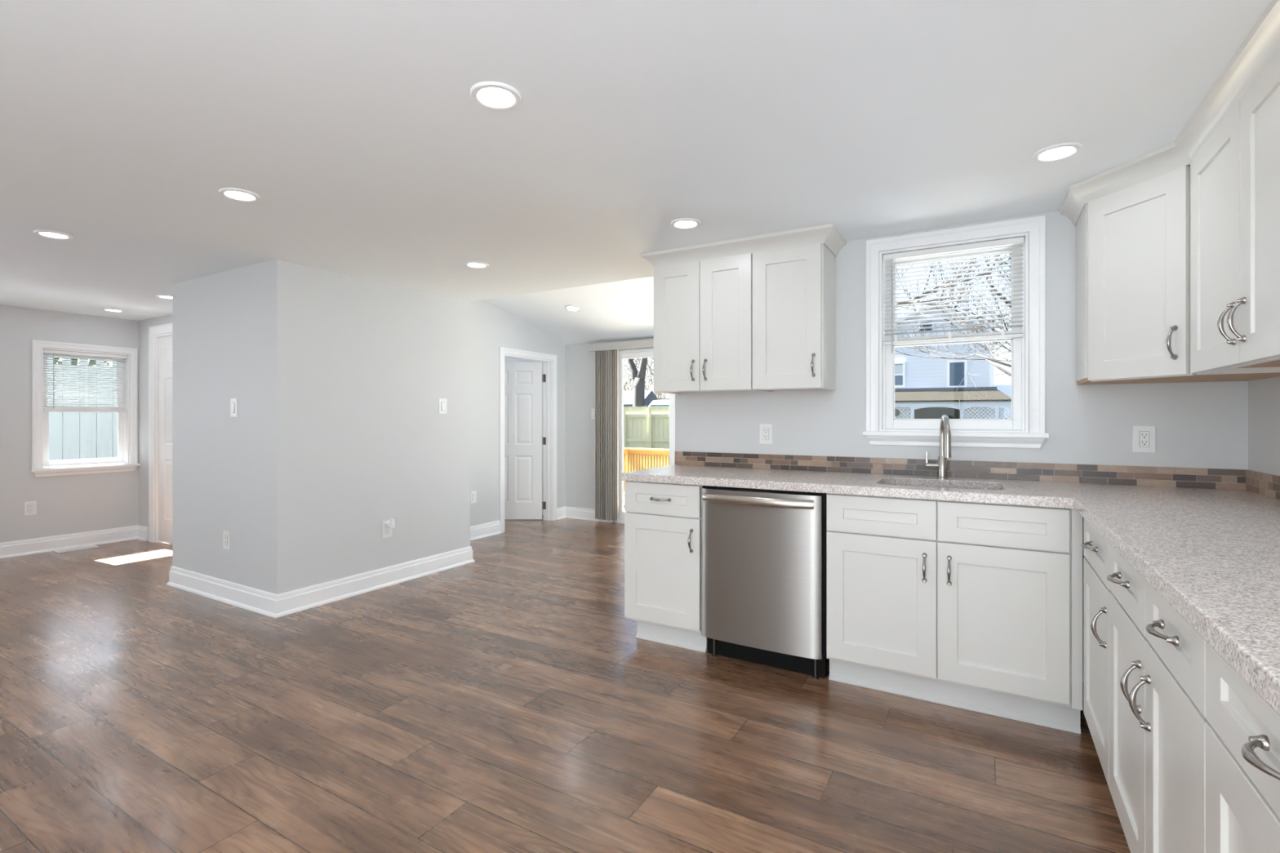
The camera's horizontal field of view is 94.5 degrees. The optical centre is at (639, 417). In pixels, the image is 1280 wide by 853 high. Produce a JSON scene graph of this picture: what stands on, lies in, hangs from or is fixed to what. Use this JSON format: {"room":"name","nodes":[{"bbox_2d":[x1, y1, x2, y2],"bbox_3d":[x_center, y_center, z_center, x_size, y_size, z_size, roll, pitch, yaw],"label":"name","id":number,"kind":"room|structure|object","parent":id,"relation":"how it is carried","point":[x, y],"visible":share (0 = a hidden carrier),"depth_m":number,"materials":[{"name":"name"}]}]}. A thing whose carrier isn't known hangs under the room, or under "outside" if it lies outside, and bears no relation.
{"room":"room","nodes":[
{"label":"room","id":0,"kind":"room"},
{"bbox_2d":[0,304,138,542],"bbox_3d":[-6.061,0.121,4.219,0.140,2.172,4.200,0,0,30],"label":"wall","id":1,"kind":"structure","parent":0,"point":[66,504],"depth_m":5.30,"materials":[{"name":"paint"}]},
{"bbox_2d":[24,501,36,515],"bbox_3d":[-5.386,0.802,5.232,0.008,0.120,0.078,0,0,30],"label":"wall outlet","id":2,"kind":"object","parent":1,"relation":"attached to","point":[30,507],"visible":1,"depth_m":5.23,"materials":[{"name":"white plastic"}]},
{"bbox_2d":[27,504,33,512],"bbox_3d":[-5.384,0.802,5.231,0.002,0.067,0.033,0,0,30],"label":"receptacle","id":3,"kind":"object","parent":2,"relation":"attached to","point":[30,507],"depth_m":5.23,"materials":[{"name":"white plastic"}]},
{"bbox_2d":[0,524,147,559],"bbox_3d":[-5.937,1.141,4.083,0.210,0.133,4.090,0,0,30],"label":"baseboard","id":4,"kind":"structure","parent":1,"relation":"attached to","point":[50,544],"depth_m":5.46,"materials":[{"name":"paint"}]},
{"bbox_2d":[30,340,140,477],"bbox_3d":[-5.237,-0.076,5.591,0.185,1.216,0.774,0,0,30],"label":"window","id":5,"kind":"structure","parent":1,"relation":"in","point":[42,466],"depth_m":5.56,"materials":[{"name":"paint"}]},
{"bbox_2d":[43,349,126,412],"bbox_3d":[-5.207,-0.329,5.574,0.041,0.559,0.600,0,0,30],"label":"mini blind","id":6,"kind":"object","parent":5,"relation":"attached to","point":[52,409],"visible":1,"depth_m":5.56,"materials":[{"name":"white plastic"}]},
{"bbox_2d":[138,314,172,540],"bbox_3d":[-4.012,0.121,5.393,2.220,2.172,0.110,0,0,30],"label":"wall","id":7,"kind":"structure","parent":0,"point":[144,325],"depth_m":5.84,"materials":[{"name":"paint"}]},
{"bbox_2d":[148,323,172,543],"bbox_3d":[-4.313,0.164,5.543,1.002,2.086,0.157,0,0,30],"label":"door","id":8,"kind":"structure","parent":7,"relation":"in","point":[160,346],"depth_m":5.71,"materials":[{"name":"paint"}]},
{"bbox_2d":[172,258,470,594],"bbox_3d":[-2.397,0.117,4.610,1.360,2.180,1.560,0,0,30],"label":"wall partition","id":9,"kind":"structure","parent":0,"point":[338,433],"depth_m":4.00,"materials":[{"name":"paint"}]},
{"bbox_2d":[222,530,229,550],"bbox_3d":[-2.719,0.807,3.890,0.078,0.120,0.008,0,0,30],"label":"wall outlet","id":10,"kind":"object","parent":9,"relation":"attached to","point":[225,534],"visible":1,"depth_m":3.89,"materials":[{"name":"white plastic"}]},
{"bbox_2d":[224,534,226,545],"bbox_3d":[-2.720,0.807,3.888,0.033,0.067,0.002,0,0,30],"label":"receptacle","id":11,"kind":"object","parent":10,"relation":"attached to","point":[225,535],"depth_m":3.89,"materials":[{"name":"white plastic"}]},
{"bbox_2d":[230,398,237,417],"bbox_3d":[-2.638,-0.063,3.841,0.078,0.120,0.012,0,0,30],"label":"light switch","id":12,"kind":"object","parent":9,"relation":"attached to","point":[233,402],"visible":1,"depth_m":3.83,"materials":[{"name":"white plastic"}]},
{"bbox_2d":[166,546,475,617],"bbox_3d":[-2.397,1.141,4.610,1.414,0.133,1.614,0,0,30],"label":"baseboard","id":13,"kind":"structure","parent":9,"relation":"attached to","point":[258,601],"depth_m":3.98,"materials":[{"name":"paint"}]},
{"bbox_2d":[382,520,391,537],"bbox_3d":[-1.813,0.802,4.253,0.008,0.120,0.078,0,0,30],"label":"wall outlet","id":14,"kind":"object","parent":9,"relation":"attached to","point":[387,532],"visible":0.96,"depth_m":4.24,"materials":[{"name":"white plastic"}]},
{"bbox_2d":[386,524,389,533],"bbox_3d":[-1.812,0.802,4.252,0.002,0.067,0.033,0,0,30],"label":"receptacle","id":15,"kind":"object","parent":14,"relation":"attached to","point":[387,529],"depth_m":4.25,"materials":[{"name":"white plastic"}]},
{"bbox_2d":[387,518,395,528],"bbox_3d":[-1.782,0.760,4.246,0.055,0.066,0.042,0,0,30],"label":"plug","id":16,"kind":"object","parent":14,"relation":"attached to","point":[392,522],"visible":1,"depth_m":4.23,"materials":[{"name":"white plastic"}]},
{"bbox_2d":[438,398,446,413],"bbox_3d":[-1.559,-0.089,4.687,0.012,0.120,0.078,0,0,30],"label":"light switch","id":17,"kind":"object","parent":9,"relation":"attached to","point":[442,402],"visible":1,"depth_m":4.68,"materials":[{"name":"white plastic"}]},
{"bbox_2d":[470,299,564,526],"bbox_3d":[-1.499,-0.168,6.244,0.120,2.750,2.167,0,0,30],"label":"wall","id":18,"kind":"structure","parent":0,"point":[491,328],"depth_m":6.06,"materials":[{"name":"paint"}]},
{"bbox_2d":[470,490,476,503],"bbox_3d":[-1.648,0.789,5.860,0.008,0.120,0.078,0,0,30],"label":"wall outlet","id":19,"kind":"object","parent":18,"relation":"attached to","point":[473,494],"visible":1,"depth_m":5.86,"materials":[{"name":"white plastic"}]},
{"bbox_2d":[470,520,501,540],"bbox_3d":[-1.712,1.141,5.733,0.027,0.133,1.010,0,0,30],"label":"baseboard","id":20,"kind":"structure","parent":18,"relation":"attached to","point":[482,531],"depth_m":5.98,"materials":[{"name":"paint"}]},
{"bbox_2d":[498,346,556,533],"bbox_3d":[-1.543,0.236,6.766,0.761,1.941,0.947,0,0,30],"label":"door","id":21,"kind":"structure","parent":18,"relation":"in","point":[521,441],"depth_m":6.95,"materials":[{"name":"paint"}]},
{"bbox_2d":[0,515,1130,852],"bbox_3d":[-1.671,1.267,3.442,8.510,0.120,7.470,0,0,30],"label":"floor","id":22,"kind":"structure","parent":0,"point":[508,700],"depth_m":2.24,"materials":[{"name":"laminate"}]},
{"bbox_2d":[53,545,98,552],"bbox_3d":[-5.155,1.204,5.422,0.104,0.005,0.280,0,0,30],"label":"floor vent","id":23,"kind":"object","parent":22,"relation":"in","point":[91,546],"visible":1,"depth_m":5.42,"materials":[{"name":"metal"}]},
{"bbox_2d":[57,546,95,551],"bbox_3d":[-5.155,1.205,5.422,0.080,0.003,0.246,0,0,30],"label":"grille","id":24,"kind":"object","parent":23,"relation":"attached to","point":[86,547],"depth_m":5.42,"materials":[{"name":"paint"}]},
{"bbox_2d":[624,480,707,652],"bbox_3d":[0.253,0.773,3.345,0.450,0.867,0.652,0,0,30],"label":"base cabinet","id":25,"kind":"object","parent":22,"relation":"on","point":[663,521],"visible":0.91,"depth_m":3.10,"materials":[{"name":"paint"}]},
{"bbox_2d":[701,485,826,679],"bbox_3d":[0.703,0.775,3.056,0.612,0.864,0.670,0,0,30],"label":"dishwasher","id":26,"kind":"object","parent":22,"relation":"on","point":[764,552],"visible":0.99,"depth_m":2.79,"materials":[{"name":"silver metal"}]},
{"bbox_2d":[826,493,1082,733],"bbox_3d":[1.387,0.773,2.686,0.938,0.867,0.652,0,0,30],"label":"base cabinet","id":27,"kind":"object","parent":22,"relation":"on","point":[974,606],"visible":0.96,"depth_m":2.41,"materials":[{"name":"paint"}]},
{"bbox_2d":[620,464,1279,715],"bbox_3d":[0.690,0.319,1.941,2.625,0.040,2.649,0,0,30],"label":"countertop","id":28,"kind":"structure","parent":27,"relation":"on","point":[1213,555],"depth_m":1.62,"materials":[{"name":"stone"}]},
{"bbox_2d":[925,414,951,479],"bbox_3d":[1.432,0.143,2.840,0.099,0.312,0.217,0,0,21],"label":"faucet","id":29,"kind":"object","parent":28,"relation":"on","point":[944,428],"visible":1,"depth_m":2.89,"materials":[{"name":"metal"}]},
{"bbox_2d":[1080,517,1111,787],"bbox_3d":[1.744,0.773,1.800,0.652,0.867,0.514,0,0,30],"label":"base cabinet","id":30,"kind":"object","parent":22,"relation":"on","point":[1096,589],"visible":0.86,"depth_m":1.92,"materials":[{"name":"paint"}]},
{"bbox_2d":[1106,544,1208,852],"bbox_3d":[1.396,0.773,1.203,0.652,0.867,0.866,0,0,30],"label":"base cabinet","id":31,"kind":"object","parent":22,"relation":"on","point":[1157,721],"visible":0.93,"depth_m":1.27,"materials":[{"name":"paint"}]},
{"bbox_2d":[1205,641,1279,852],"bbox_3d":[1.027,0.773,0.568,0.652,0.867,0.600,0,0,30],"label":"base cabinet","id":32,"kind":"object","parent":22,"relation":"on","point":[1242,731],"visible":0.9,"depth_m":0.85,"materials":[{"name":"paint"}]},
{"bbox_2d":[484,275,653,344],"bbox_3d":[-0.311,-1.173,5.577,2.845,0.656,2.410,0,0,30],"label":"ceiling","id":33,"kind":"structure","parent":0,"point":[620,310],"depth_m":6.00,"materials":[{"name":"paint"}]},
{"bbox_2d":[564,305,579,311],"bbox_3d":[-0.676,-1.092,5.928,0.149,0.040,0.146,0,0,21],"label":"recessed light","id":34,"kind":"object","parent":33,"relation":"attached to","point":[571,308],"visible":1,"depth_m":5.91,"materials":[{"name":"paint"}]},
{"bbox_2d":[504,337,653,522],"bbox_3d":[-0.651,-0.168,7.086,4.950,2.750,0.143,0,0,30],"label":"wall","id":35,"kind":"structure","parent":0,"point":[580,362],"depth_m":7.05,"materials":[{"name":"paint"}]},
{"bbox_2d":[556,506,612,522],"bbox_3d":[-0.657,1.141,6.902,0.675,0.133,0.182,0,0,30],"label":"baseboard","id":36,"kind":"structure","parent":35,"relation":"attached to","point":[582,513],"depth_m":7.02,"materials":[{"name":"paint"}]},
{"bbox_2d":[591,408,595,418],"bbox_3d":[-0.540,-0.043,6.932,0.078,0.120,0.012,0,0,30],"label":"light switch","id":37,"kind":"object","parent":35,"relation":"attached to","point":[593,411],"visible":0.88,"depth_m":6.94,"materials":[{"name":"white plastic"}]},
{"bbox_2d":[614,348,675,524],"bbox_3d":[0.405,0.222,6.465,1.520,1.970,0.155,0,0,30],"label":"door","id":38,"kind":"structure","parent":35,"relation":"in","point":[644,353],"depth_m":6.74,"materials":[{"name":"plastic"}]},
{"bbox_2d":[588,338,653,521],"bbox_3d":[0.254,0.161,6.414,1.910,2.023,0.095,0,0,30],"label":"vertical blind","id":39,"kind":"object","parent":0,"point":[606,354],"visible":0.91,"depth_m":6.74,"materials":[{"name":"plastic"}]},
{"bbox_2d":[0,0,1271,320],"bbox_3d":[-2.262,-1.018,2.426,8.510,0.120,5.120,0,0,30],"label":"ceiling","id":40,"kind":"structure","parent":0,"point":[361,136],"depth_m":1.94,"materials":[{"name":"paint"}]},
{"bbox_2d":[33,229,73,239],"bbox_3d":[-3.086,-0.961,3.117,0.149,0.008,0.149,0,0,30],"label":"recessed light","id":41,"kind":"object","parent":40,"relation":"in","point":[48,233],"visible":1,"depth_m":3.11,"materials":[{"name":"paint"}]},
{"bbox_2d":[102,308,124,311],"bbox_3d":[-4.721,-0.961,5.308,0.149,0.008,0.149,0,0,30],"label":"recessed light","id":42,"kind":"object","parent":40,"relation":"in","point":[105,309],"visible":1,"depth_m":5.30,"materials":[{"name":"paint"}]},
{"bbox_2d":[155,294,172,298],"bbox_3d":[-3.766,-0.961,4.724,0.149,0.008,0.149,0,0,30],"label":"recessed light","id":43,"kind":"object","parent":40,"relation":"in","point":[165,296],"visible":0.67,"depth_m":4.70,"materials":[{"name":"paint"}]},
{"bbox_2d":[218,187,260,202],"bbox_3d":[-1.718,-0.954,2.542,0.149,0.008,0.149,0,0,30],"label":"recessed light","id":44,"kind":"object","parent":40,"relation":"in","point":[238,194],"visible":1,"depth_m":2.53,"materials":[{"name":"paint"}]},
{"bbox_2d":[464,261,488,268],"bbox_3d":[-1.021,-0.954,3.704,0.149,0.008,0.149,0,0,30],"label":"recessed light","id":45,"kind":"object","parent":40,"relation":"in","point":[477,264],"visible":1,"depth_m":3.69,"materials":[{"name":"paint"}]},
{"bbox_2d":[470,81,521,110],"bbox_3d":[-0.428,-0.954,1.762,0.149,0.008,0.149,0,0,30],"label":"recessed light","id":46,"kind":"object","parent":40,"relation":"in","point":[495,95],"visible":1,"depth_m":1.75,"materials":[{"name":"paint"}]},
{"bbox_2d":[670,217,700,229],"bbox_3d":[0.225,-0.954,2.919,0.149,0.008,0.149,0,0,30],"label":"recessed light","id":47,"kind":"object","parent":40,"relation":"in","point":[682,223],"visible":1,"depth_m":2.90,"materials":[{"name":"paint"}]},
{"bbox_2d":[1031,142,1082,162],"bbox_3d":[1.504,-0.954,2.136,0.149,0.008,0.149,0,0,30],"label":"recessed light","id":48,"kind":"object","parent":40,"relation":"in","point":[1054,153],"visible":1,"depth_m":2.13,"materials":[{"name":"paint"}]},
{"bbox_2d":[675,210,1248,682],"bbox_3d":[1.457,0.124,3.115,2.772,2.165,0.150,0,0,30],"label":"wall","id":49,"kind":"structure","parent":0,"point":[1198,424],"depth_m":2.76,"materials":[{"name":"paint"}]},
{"bbox_2d":[653,253,764,394],"bbox_3d":[0.405,-0.519,3.439,0.603,0.744,0.346,0,0,30],"label":"upper cabinet","id":50,"kind":"object","parent":49,"relation":"attached to","point":[703,309],"visible":0.97,"depth_m":3.31,"materials":[{"name":"paint"}]},
{"bbox_2d":[640,222,847,267],"bbox_3d":[0.565,-0.919,3.344,1.093,0.076,0.349,0,0,30],"label":"crown molding","id":51,"kind":"structure","parent":49,"relation":"attached to","point":[828,234],"depth_m":3.16,"materials":[{"name":"paint"}]},
{"bbox_2d":[760,423,772,444],"bbox_3d":[0.733,0.096,3.444,0.078,0.120,0.008,0,0,30],"label":"wall outlet","id":52,"kind":"object","parent":49,"relation":"attached to","point":[766,429],"visible":1,"depth_m":3.44,"materials":[{"name":"white plastic"}]},
{"bbox_2d":[763,428,768,439],"bbox_3d":[0.732,0.096,3.442,0.033,0.067,0.002,0,0,30],"label":"receptacle","id":53,"kind":"object","parent":52,"relation":"attached to","point":[766,431],"depth_m":3.44,"materials":[{"name":"white plastic"}]},
{"bbox_2d":[752,243,835,391],"bbox_3d":[0.827,-0.519,3.193,0.372,0.744,0.346,0,0,30],"label":"upper cabinet","id":54,"kind":"object","parent":49,"relation":"attached to","point":[794,287],"visible":1,"depth_m":3.08,"materials":[{"name":"paint"}]},
{"bbox_2d":[862,214,1048,448],"bbox_3d":[1.578,-0.398,3.012,0.816,1.090,0.185,0,0,30],"label":"window","id":55,"kind":"structure","parent":49,"relation":"in","point":[1013,433],"depth_m":2.93,"materials":[{"name":"paint"}]},
{"bbox_2d":[883,236,1024,352],"bbox_3d":[1.562,-0.600,2.983,0.628,0.523,0.040,0,0,30],"label":"mini blind","id":56,"kind":"object","parent":55,"relation":"attached to","point":[1016,241],"visible":1,"depth_m":2.98,"materials":[{"name":"white plastic"}]},
{"bbox_2d":[674,451,1279,499],"bbox_3d":[0.691,0.256,1.940,2.624,0.085,2.650,0,0,30],"label":"backsplash","id":57,"kind":"structure","parent":49,"relation":"attached to","point":[1258,482],"depth_m":2.82,"materials":[{"name":"tile"}]},
{"bbox_2d":[1133,425,1155,453],"bbox_3d":[2.204,0.095,2.589,0.078,0.120,0.008,0,0,30],"label":"wall outlet","id":58,"kind":"object","parent":49,"relation":"attached to","point":[1144,436],"visible":1,"depth_m":2.59,"materials":[{"name":"white plastic"}]},
{"bbox_2d":[1139,431,1149,447],"bbox_3d":[2.203,0.095,2.587,0.033,0.067,0.002,0,0,30],"label":"receptacle","id":59,"kind":"object","parent":58,"relation":"attached to","point":[1144,436],"depth_m":2.59,"materials":[{"name":"white plastic"}]},
{"bbox_2d":[1075,164,1279,384],"bbox_3d":[2.088,-0.519,2.305,0.569,0.744,0.609,0,0,30],"label":"upper cabinet","id":60,"kind":"object","parent":49,"relation":"attached to","point":[1133,242],"visible":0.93,"depth_m":2.25,"materials":[{"name":"paint"}]},
{"bbox_2d":[1060,0,1279,225],"bbox_3d":[1.758,-0.919,1.972,0.259,0.076,1.583,0,0,18],"label":"crown molding","id":61,"kind":"structure","parent":60,"relation":"attached to","point":[1261,45],"depth_m":1.88,"materials":[{"name":"paint"}]},
{"bbox_2d":[1248,376,1279,475],"bbox_3d":[1.335,0.124,0.293,0.146,2.165,4.850,0,0,30],"label":"wall","id":62,"kind":"structure","parent":0,"point":[1264,394],"depth_m":2.28,"materials":[{"name":"paint"}]},
{"bbox_2d":[1190,50,1279,374],"bbox_3d":[1.791,-0.519,1.579,0.358,0.744,0.940,0,0,30],"label":"upper cabinet","id":63,"kind":"object","parent":62,"relation":"attached to","point":[1235,174],"visible":1,"depth_m":1.64,"materials":[{"name":"paint"}]},
{"bbox_3d":[1.098,1.707,4.972,15.100,0.200,10.300,0,0,30],"label":"patio","id":64,"kind":"object","parent":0,"visible":0},
{"bbox_3d":[0.865,1.575,8.947,5.500,0.035,4.538,0,0,30],"label":"deck","id":65,"kind":"object","parent":64,"relation":"on","visible":0},
{"bbox_2d":[623,447,669,493],"bbox_3d":[0.931,1.089,8.950,5.370,0.935,4.370,0,0,30],"label":"deck railing","id":66,"kind":"object","parent":65,"relation":"on","point":[661,454],"visible":0.09,"depth_m":11.84,"materials":[{"name":"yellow wood"}]},
{"label":"outside","id":67,"kind":"structure","parent":0,"visible":0},
{"bbox_3d":[5.027,1.867,8.644,140.000,0.120,160.000,0,0,30],"label":"ground","id":68,"kind":"structure","parent":67,"visible":0},
{"bbox_2d":[47,357,117,460],"bbox_3d":[-8.970,0.407,7.620,0.050,2.800,12.155,0,0,30],"label":"fence","id":69,"kind":"object","parent":68,"relation":"on","point":[72,435],"visible":0.06,"depth_m":8.78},
{"bbox_2d":[53,356,111,367],"bbox_3d":[-9.911,0.194,8.051,1.791,3.022,12.156,0,0,30],"label":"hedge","id":70,"kind":"object","parent":68,"relation":"on","point":[57,357],"visible":0.02,"depth_m":9.49,"materials":[{"name":"green plant"}]},
{"bbox_2d":[627,357,648,406],"bbox_3d":[-0.479,-3.233,23.680,4.343,10.079,7.031,0,0,-24],"label":"bare tree","id":71,"kind":"object","parent":68,"relation":"on","point":[638,388],"visible":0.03,"depth_m":22.98,"materials":[{"name":"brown plant"}]},
{"bbox_2d":[623,390,657,406],"bbox_3d":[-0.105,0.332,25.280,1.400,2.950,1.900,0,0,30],"label":"house","id":72,"kind":"structure","parent":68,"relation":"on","point":[650,396],"depth_m":24.83,"materials":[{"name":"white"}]},
{"bbox_2d":[623,357,668,399],"bbox_3d":[0.895,-2.068,32.797,12.269,7.587,6.128,0,0,27],"label":"thicket","id":73,"kind":"object","parent":68,"relation":"on","point":[648,368],"visible":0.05,"depth_m":32.78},
{"bbox_2d":[623,405,669,471],"bbox_3d":[1.369,0.738,16.784,6.102,2.138,0.097,0,0,26],"label":"fence","id":74,"kind":"object","parent":68,"relation":"on","point":[644,427],"visible":0.14,"depth_m":17.38,"materials":[{"name":"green wood"}]},
{"bbox_2d":[648,400,669,406],"bbox_3d":[1.865,0.622,19.218,4.600,2.370,1.900,0,0,30],"label":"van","id":75,"kind":"object","parent":68,"relation":"on","point":[655,402],"visible":0.04,"depth_m":19.10,"materials":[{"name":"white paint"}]},
{"bbox_2d":[889,302,1011,430],"bbox_3d":[16.976,-2.223,35.182,7.600,8.060,12.300,0,0,26],"label":"house","id":76,"kind":"structure","parent":68,"relation":"on","point":[926,388],"depth_m":31.51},
{"bbox_2d":[894,364,902,373],"bbox_3d":[14.192,-2.663,32.998,0.830,0.500,0.013,0,0,26],"label":"roller shade","id":77,"kind":"object","parent":76,"relation":"hanging from","point":[898,368],"depth_m":32.90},
{"bbox_2d":[920,321,931,330],"bbox_3d":[15.602,-4.968,32.319,0.580,0.450,0.050,0,0,26],"label":"attic vent","id":78,"kind":"object","parent":76,"relation":"attached to","point":[930,325],"depth_m":32.31,"materials":[{"name":"white"}]},
{"bbox_2d":[894,253,1011,376],"bbox_3d":[14.713,-4.616,24.781,8.574,12.876,6.939,0,0,-17],"label":"bare tree","id":79,"kind":"object","parent":68,"relation":"on","point":[1007,371],"visible":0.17,"depth_m":24.91,"materials":[{"name":"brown plant"}]},
{"bbox_2d":[896,253,1011,408],"bbox_3d":[8.250,-3.081,13.118,6.958,9.782,5.666,0,0,-40],"label":"bare tree","id":80,"kind":"object","parent":68,"relation":"on","point":[994,360],"visible":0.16,"depth_m":13.65,"materials":[{"name":"brown plant"}]},
{"bbox_2d":[896,255,1011,352],"bbox_3d":[6.161,-2.666,10.287,5.183,8.985,5.116,0,0,-44],"label":"bare tree","id":81,"kind":"object","parent":68,"relation":"on","point":[970,267],"visible":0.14,"depth_m":9.87,"materials":[{"name":"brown plant"}]},
{"bbox_2d":[896,257,1011,375],"bbox_3d":[21.322,-7.356,41.926,15.675,18.352,13.083,0,0,21],"label":"bare tree","id":82,"kind":"object","parent":68,"relation":"on","point":[940,266],"visible":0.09,"depth_m":41.52,"materials":[{"name":"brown plant"}]},
{"bbox_2d":[994,384,1011,418],"bbox_3d":[26.544,-0.143,35.694,9.000,3.900,6.400,0,0,30],"label":"house","id":83,"kind":"structure","parent":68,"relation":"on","point":[1006,389],"depth_m":37.16,"materials":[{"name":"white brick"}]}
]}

